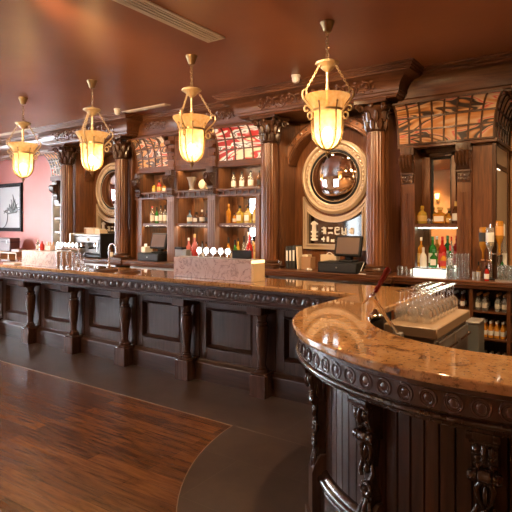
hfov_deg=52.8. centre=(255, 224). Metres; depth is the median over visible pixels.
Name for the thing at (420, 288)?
wine glass
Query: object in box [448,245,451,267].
bottle
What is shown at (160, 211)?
bottle
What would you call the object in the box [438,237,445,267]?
bottle
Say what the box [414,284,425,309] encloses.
wine glass
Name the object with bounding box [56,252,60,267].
beer glass
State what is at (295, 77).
smoke detector
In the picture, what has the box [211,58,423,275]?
bar cabinet
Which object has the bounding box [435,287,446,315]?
wine glass
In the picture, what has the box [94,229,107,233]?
carton
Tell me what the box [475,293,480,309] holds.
bottle
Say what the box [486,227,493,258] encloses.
bottle
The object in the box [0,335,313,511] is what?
floor tile
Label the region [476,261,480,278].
bottle
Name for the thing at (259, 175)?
bottle
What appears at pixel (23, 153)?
pendant lantern
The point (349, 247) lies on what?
screen
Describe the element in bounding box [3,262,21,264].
tray
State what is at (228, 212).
bottle
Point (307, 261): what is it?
cardboard box
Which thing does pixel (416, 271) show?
box
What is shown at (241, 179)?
bottle
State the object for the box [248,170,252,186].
bottle
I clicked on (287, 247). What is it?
binder
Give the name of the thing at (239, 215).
bottle
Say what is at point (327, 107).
pendant lantern
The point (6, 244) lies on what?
case
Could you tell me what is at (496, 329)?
juice bottle
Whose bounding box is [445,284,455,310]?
wine glass
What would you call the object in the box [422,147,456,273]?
mirror
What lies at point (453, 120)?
bar cabinet
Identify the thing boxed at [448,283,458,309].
wine glass
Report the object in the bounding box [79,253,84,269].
beer glass
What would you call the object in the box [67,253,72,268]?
beer glass
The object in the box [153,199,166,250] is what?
mirror
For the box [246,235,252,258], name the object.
bottle
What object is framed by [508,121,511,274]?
wall
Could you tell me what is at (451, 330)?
unit
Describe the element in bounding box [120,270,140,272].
bar mat
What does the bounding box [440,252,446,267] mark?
bottle
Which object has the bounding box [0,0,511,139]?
ceiling
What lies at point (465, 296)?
bottle
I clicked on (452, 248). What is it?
bottle
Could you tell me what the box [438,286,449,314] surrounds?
wine glass
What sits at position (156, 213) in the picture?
bottle
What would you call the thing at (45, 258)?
plinth
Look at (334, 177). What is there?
convex mirror
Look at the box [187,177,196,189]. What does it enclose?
vase
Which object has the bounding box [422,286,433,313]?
wine glass
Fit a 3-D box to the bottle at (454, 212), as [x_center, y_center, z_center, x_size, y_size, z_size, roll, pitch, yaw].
[2.404,-0.141,6.209,0.082,0.270,0.080,0,0,35]
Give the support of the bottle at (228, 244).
on the countertop at (301, 273)
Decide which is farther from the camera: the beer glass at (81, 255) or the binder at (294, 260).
the binder at (294, 260)
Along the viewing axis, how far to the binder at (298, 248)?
7.11 m
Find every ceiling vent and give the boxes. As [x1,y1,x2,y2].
[0,127,35,135]
[113,0,224,42]
[121,103,170,112]
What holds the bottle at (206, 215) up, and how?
on the bar shelf at (182, 200)
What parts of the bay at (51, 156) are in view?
cornice, lattice frame, stained glass, rail, panel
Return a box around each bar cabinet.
[25,112,142,259]
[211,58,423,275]
[392,51,511,278]
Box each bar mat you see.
[93,268,117,271]
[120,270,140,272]
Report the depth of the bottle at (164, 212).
8.87 m
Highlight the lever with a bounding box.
[363,267,403,336]
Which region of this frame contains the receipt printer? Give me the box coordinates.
[141,244,151,252]
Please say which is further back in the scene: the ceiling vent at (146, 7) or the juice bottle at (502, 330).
the juice bottle at (502, 330)
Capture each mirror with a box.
[101,171,114,207]
[101,219,114,232]
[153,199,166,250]
[193,197,207,255]
[236,196,254,249]
[309,212,361,243]
[312,152,357,201]
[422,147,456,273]
[497,146,506,265]
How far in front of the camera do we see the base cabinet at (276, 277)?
6.63 m
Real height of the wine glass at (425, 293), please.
0.208 m
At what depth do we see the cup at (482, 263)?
5.76 m
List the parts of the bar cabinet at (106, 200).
cornice, reveal panel, arch moulding, panel, frame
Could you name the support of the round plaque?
on the bar shelf at (182, 200)
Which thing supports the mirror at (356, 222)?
attached to the bar cabinet at (310, 198)
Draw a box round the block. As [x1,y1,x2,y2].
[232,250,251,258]
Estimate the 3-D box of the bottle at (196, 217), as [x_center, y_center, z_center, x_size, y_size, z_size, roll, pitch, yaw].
[-0.978,-0.106,8.488,0.101,0.180,0.080,0,0,35]
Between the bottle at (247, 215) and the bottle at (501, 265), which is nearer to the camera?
the bottle at (501, 265)
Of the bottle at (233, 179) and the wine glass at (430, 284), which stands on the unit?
the wine glass at (430, 284)
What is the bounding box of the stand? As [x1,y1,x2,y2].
[481,224,501,280]
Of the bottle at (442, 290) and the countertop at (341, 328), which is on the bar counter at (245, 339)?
the countertop at (341, 328)
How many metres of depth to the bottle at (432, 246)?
6.24 m
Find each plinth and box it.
[22,250,73,266]
[174,247,261,281]
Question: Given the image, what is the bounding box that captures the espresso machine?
[70,233,114,257]
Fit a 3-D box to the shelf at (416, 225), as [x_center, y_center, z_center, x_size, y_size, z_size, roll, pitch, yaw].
[2.270,0.018,6.381,0.500,0.045,0.330,0,0,35]
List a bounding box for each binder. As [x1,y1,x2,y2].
[286,246,288,268]
[289,246,291,268]
[292,245,301,268]
[296,246,301,268]
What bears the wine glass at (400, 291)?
on the unit
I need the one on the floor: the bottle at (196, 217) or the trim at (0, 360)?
the trim at (0, 360)
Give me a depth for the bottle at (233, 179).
8.09 m
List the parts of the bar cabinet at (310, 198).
reveal panel, cornice, arch moulding, frame, panel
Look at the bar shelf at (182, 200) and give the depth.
8.47 m
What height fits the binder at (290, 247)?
0.319 m
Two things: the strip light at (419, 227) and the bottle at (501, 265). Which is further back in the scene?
the strip light at (419, 227)
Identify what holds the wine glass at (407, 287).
on the unit
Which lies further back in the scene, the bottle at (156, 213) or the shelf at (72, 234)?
the shelf at (72, 234)
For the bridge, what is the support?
on the countertop at (341, 328)
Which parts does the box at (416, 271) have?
plate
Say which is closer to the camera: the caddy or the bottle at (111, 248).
the caddy
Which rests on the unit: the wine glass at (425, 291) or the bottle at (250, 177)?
the wine glass at (425, 291)
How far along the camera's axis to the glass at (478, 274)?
5.67 m
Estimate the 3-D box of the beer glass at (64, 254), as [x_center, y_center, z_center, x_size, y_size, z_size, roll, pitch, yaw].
[-2.505,0.474,6.749,0.072,0.210,0.072,0,0,35]
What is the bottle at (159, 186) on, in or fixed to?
on the bay at (149, 148)
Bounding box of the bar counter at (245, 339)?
[0,267,383,404]
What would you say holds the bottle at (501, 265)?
on the countertop at (301, 273)
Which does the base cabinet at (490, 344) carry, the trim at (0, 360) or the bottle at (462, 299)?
the bottle at (462, 299)
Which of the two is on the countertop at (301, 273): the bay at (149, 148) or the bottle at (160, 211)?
the bay at (149, 148)
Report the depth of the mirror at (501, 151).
6.24 m
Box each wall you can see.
[0,140,167,249]
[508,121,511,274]
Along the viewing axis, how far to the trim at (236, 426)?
4.15 m
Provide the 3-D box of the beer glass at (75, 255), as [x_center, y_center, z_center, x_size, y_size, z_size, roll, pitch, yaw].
[-2.313,0.474,6.639,0.072,0.210,0.072,0,0,35]
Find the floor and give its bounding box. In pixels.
[0,361,230,511]
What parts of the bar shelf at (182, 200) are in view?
cornice, shelf, gallery rail, shelf, rail, panel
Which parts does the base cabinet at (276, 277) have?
control panel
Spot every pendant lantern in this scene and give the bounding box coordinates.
[6,97,41,180]
[75,79,113,176]
[173,54,215,168]
[301,19,354,157]
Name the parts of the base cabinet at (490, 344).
shelf, shelf, shelf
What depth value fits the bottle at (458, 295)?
5.98 m
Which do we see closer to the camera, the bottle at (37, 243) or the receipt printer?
the bottle at (37, 243)
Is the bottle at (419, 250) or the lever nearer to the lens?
the lever
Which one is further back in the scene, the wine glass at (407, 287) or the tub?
the tub
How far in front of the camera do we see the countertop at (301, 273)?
6.52 m
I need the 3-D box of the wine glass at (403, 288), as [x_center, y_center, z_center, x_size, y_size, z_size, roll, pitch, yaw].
[1.121,0.576,3.792,0.086,0.208,0.085,0,0,35]
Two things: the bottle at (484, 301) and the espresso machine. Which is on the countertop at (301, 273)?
the espresso machine
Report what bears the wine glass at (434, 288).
on the unit
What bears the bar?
on the floor tile
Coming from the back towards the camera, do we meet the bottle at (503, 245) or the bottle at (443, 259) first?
the bottle at (443, 259)
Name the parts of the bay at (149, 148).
panel, lattice frame, stained glass, shelf, rail, gallery rail, cornice, shelf, panel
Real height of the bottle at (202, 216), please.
0.220 m
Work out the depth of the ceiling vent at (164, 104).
8.15 m
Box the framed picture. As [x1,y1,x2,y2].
[0,183,22,231]
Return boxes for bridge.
[55,242,81,252]
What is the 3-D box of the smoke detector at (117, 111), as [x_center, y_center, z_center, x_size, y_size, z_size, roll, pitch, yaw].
[-2.212,-1.792,8.238,0.116,0.095,0.116,0,0,35]
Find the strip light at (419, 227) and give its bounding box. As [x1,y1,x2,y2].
[419,227,453,228]
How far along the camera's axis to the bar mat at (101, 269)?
6.42 m
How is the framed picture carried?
attached to the wall at (37, 198)
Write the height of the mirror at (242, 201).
1.068 m
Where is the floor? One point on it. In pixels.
(66, 445)
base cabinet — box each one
[0,251,21,259]
[268,276,390,323]
[391,283,511,355]
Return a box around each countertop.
[0,259,511,396]
[85,252,511,290]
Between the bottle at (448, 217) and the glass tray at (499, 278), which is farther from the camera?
the bottle at (448, 217)
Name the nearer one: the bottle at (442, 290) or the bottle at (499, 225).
the bottle at (499, 225)
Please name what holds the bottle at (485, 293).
on the base cabinet at (490, 344)
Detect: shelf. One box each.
[72,234,99,235]
[159,104,232,261]
[206,102,261,258]
[415,224,456,227]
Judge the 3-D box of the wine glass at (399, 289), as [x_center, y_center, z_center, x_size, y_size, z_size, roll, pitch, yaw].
[1.069,0.576,3.719,0.086,0.208,0.085,0,0,35]
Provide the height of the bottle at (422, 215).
0.225 m
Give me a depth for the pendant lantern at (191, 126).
5.55 m
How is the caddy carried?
on the countertop at (341, 328)
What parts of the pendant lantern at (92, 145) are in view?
lamp stem, hanging chain, lamp shade, canopy plate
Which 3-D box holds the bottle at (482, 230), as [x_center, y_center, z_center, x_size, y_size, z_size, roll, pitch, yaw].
[2.543,0.208,5.784,0.086,0.352,0.085,0,0,35]
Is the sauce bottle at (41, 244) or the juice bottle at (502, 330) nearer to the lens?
the juice bottle at (502, 330)
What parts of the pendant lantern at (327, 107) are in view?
suspension chain, lamp stem, hanging chain, canopy plate, lamp shade, suspension chain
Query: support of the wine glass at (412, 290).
on the unit
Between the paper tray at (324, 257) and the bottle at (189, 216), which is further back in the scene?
the bottle at (189, 216)
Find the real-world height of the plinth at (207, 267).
0.328 m
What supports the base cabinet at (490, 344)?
on the floor tile
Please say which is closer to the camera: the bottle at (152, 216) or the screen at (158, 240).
the screen at (158, 240)
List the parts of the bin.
lid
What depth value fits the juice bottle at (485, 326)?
5.70 m
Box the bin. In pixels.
[466,317,484,352]
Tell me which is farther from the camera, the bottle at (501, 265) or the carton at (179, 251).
the carton at (179, 251)
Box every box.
[251,260,264,281]
[301,254,314,268]
[412,266,454,276]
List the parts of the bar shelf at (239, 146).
cornice, lattice frame, stained glass, rail, shelf, gallery rail, shelf, panel, panel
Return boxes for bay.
[0,135,60,249]
[129,112,171,259]
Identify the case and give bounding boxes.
[0,238,19,250]
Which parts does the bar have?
moulding, torus moulding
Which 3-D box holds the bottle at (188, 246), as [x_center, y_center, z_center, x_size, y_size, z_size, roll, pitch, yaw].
[-1.088,0.419,8.357,0.102,0.400,0.100,0,0,35]
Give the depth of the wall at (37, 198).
11.77 m
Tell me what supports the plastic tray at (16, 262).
on the countertop at (341, 328)
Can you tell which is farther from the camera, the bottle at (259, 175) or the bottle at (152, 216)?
the bottle at (152, 216)
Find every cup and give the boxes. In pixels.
[481,262,484,269]
[488,262,491,270]
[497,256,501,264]
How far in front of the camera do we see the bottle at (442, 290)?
5.99 m
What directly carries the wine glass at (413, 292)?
on the unit
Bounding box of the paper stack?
[11,249,24,251]
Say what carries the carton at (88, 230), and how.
on the espresso machine
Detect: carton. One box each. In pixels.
[86,228,98,233]
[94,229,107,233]
[175,247,189,256]
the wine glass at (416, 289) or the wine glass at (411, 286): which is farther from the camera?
the wine glass at (411, 286)
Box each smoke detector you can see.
[114,108,120,114]
[291,74,299,83]
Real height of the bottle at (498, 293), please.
0.185 m
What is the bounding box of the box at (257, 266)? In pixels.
[251,260,264,281]
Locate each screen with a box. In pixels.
[150,233,166,252]
[334,236,362,261]
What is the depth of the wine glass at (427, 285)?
3.95 m
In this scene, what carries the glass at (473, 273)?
on the countertop at (301, 273)
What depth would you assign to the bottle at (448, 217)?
6.22 m
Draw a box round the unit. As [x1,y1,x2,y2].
[384,307,470,349]
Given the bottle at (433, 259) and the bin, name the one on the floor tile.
the bin
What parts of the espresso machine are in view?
panel, panel, panel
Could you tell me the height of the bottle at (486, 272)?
0.170 m
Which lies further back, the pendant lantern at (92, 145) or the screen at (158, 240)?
the screen at (158, 240)
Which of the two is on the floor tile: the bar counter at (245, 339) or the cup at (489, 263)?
the bar counter at (245, 339)
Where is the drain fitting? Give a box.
[368,309,382,316]
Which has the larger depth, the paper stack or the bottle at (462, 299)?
the paper stack
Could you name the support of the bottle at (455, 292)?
on the base cabinet at (490, 344)
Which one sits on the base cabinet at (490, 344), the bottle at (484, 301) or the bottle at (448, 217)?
the bottle at (484, 301)
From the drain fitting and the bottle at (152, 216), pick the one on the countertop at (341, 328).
the drain fitting
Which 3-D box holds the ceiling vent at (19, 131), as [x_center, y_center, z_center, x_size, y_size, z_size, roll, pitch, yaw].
[-4.800,-1.833,10.306,1.550,0.014,0.120,0,0,35]
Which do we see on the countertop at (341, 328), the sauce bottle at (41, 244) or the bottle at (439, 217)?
the sauce bottle at (41, 244)
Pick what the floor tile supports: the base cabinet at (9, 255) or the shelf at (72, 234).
the base cabinet at (9, 255)
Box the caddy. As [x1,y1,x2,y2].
[45,242,54,250]
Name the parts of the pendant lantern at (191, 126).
lamp stem, hanging chain, canopy plate, lamp shade, suspension chain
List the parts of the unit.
door, handle, door, handle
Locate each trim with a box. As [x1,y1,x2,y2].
[0,360,232,511]
[236,426,312,447]
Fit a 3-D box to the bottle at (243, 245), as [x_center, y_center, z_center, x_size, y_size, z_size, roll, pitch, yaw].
[-0.186,0.400,7.998,0.069,0.440,0.068,0,0,35]
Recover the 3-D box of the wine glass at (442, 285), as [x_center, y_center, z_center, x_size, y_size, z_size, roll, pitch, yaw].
[1.473,0.576,3.976,0.086,0.208,0.085,0,0,35]
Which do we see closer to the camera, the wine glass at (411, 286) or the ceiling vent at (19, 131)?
the wine glass at (411, 286)
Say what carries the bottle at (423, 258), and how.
on the box at (416, 271)
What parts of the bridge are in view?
rail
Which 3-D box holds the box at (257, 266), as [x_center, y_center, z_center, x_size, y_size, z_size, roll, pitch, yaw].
[0.021,0.472,5.232,0.036,0.215,0.195,0,0,35]
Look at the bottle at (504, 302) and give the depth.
5.58 m
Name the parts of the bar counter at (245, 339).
stile frame, panel moulding, turned post, stile frame, panel moulding, turned post, stile frame, panel moulding, turned post, under moulding, stile frame, panel moulding, turned post, stile frame, panel moulding, turned post, stile frame, panel moulding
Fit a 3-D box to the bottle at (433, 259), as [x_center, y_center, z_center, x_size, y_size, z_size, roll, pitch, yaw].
[2.120,0.408,6.157,0.081,0.220,0.064,0,0,35]
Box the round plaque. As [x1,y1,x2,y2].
[198,179,206,189]
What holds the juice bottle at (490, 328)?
on the base cabinet at (490, 344)
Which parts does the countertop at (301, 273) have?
drawer, cash drawer, drawer, cash drawer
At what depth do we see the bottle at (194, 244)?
8.27 m
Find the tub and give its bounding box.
[45,245,54,250]
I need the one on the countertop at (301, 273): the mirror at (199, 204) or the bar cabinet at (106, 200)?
the bar cabinet at (106, 200)
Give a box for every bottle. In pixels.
[36,240,39,249]
[40,241,43,249]
[110,245,112,256]
[150,206,154,222]
[155,207,158,222]
[157,180,161,191]
[159,205,162,222]
[163,205,166,222]
[186,238,191,255]
[187,210,191,222]
[192,234,197,255]
[193,212,198,222]
[199,210,204,222]
[205,210,207,222]
[226,204,230,222]
[226,237,230,256]
[231,172,235,187]
[236,206,243,222]
[239,172,243,187]
[242,236,245,249]
[244,205,251,222]
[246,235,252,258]
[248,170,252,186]
[257,170,260,186]
[417,206,426,223]
[417,237,423,266]
[420,247,426,266]
[428,236,436,266]
[430,249,437,267]
[433,207,446,223]
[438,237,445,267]
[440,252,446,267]
[440,290,444,306]
[446,211,451,223]
[447,290,450,306]
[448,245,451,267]
[451,237,453,267]
[452,201,456,223]
[453,291,457,307]
[456,290,459,306]
[460,291,464,307]
[463,290,466,306]
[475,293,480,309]
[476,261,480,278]
[479,227,485,258]
[482,293,486,310]
[484,265,488,280]
[484,320,486,336]
[485,293,488,309]
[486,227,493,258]
[488,321,492,337]
[494,322,499,338]
[495,221,503,252]
[495,294,499,311]
[498,255,503,276]
[498,293,501,310]
[500,322,505,338]
[501,224,506,265]
[502,295,506,311]
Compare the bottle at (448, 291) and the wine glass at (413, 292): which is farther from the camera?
the bottle at (448, 291)
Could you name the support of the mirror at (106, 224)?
attached to the bar cabinet at (106, 200)
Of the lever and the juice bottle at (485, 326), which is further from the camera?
the juice bottle at (485, 326)
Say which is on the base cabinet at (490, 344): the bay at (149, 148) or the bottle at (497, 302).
the bottle at (497, 302)
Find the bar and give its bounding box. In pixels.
[295,317,511,511]
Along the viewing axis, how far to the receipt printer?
8.80 m
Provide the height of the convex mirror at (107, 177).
0.712 m
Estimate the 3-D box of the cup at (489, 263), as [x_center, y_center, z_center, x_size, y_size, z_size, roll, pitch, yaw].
[2.574,0.469,5.679,0.048,0.100,0.047,0,0,35]
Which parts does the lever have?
handle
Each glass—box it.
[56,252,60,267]
[61,252,66,268]
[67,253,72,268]
[73,253,78,268]
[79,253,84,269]
[394,290,406,320]
[398,289,410,317]
[402,288,414,316]
[407,287,417,314]
[407,291,419,322]
[410,286,421,312]
[411,290,422,319]
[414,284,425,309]
[415,289,426,317]
[419,288,430,315]
[420,292,432,323]
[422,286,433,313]
[424,291,436,321]
[426,285,437,312]
[428,290,439,319]
[429,284,440,307]
[431,288,443,317]
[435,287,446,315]
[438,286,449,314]
[442,285,452,312]
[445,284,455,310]
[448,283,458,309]
[472,272,475,279]
[476,272,480,280]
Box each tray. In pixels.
[3,258,21,264]
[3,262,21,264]
[85,253,99,257]
[321,252,339,260]
[495,277,511,282]
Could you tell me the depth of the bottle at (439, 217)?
6.28 m
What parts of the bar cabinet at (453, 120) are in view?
wall panel, panel, rail, lattice frame, stained glass, cornice, wall panel, frame, rail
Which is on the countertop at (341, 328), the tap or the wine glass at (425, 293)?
the tap
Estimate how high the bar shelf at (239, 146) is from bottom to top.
2.460 m
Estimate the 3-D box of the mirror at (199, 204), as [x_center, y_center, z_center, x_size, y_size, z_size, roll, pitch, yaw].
[-0.903,0.060,8.728,0.420,1.068,0.020,0,0,35]
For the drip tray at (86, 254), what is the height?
0.055 m
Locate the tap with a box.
[105,243,116,266]
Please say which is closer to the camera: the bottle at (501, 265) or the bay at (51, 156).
the bottle at (501, 265)
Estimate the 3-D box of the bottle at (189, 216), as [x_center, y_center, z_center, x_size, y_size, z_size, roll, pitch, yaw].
[-1.101,-0.124,8.574,0.092,0.215,0.090,0,0,35]

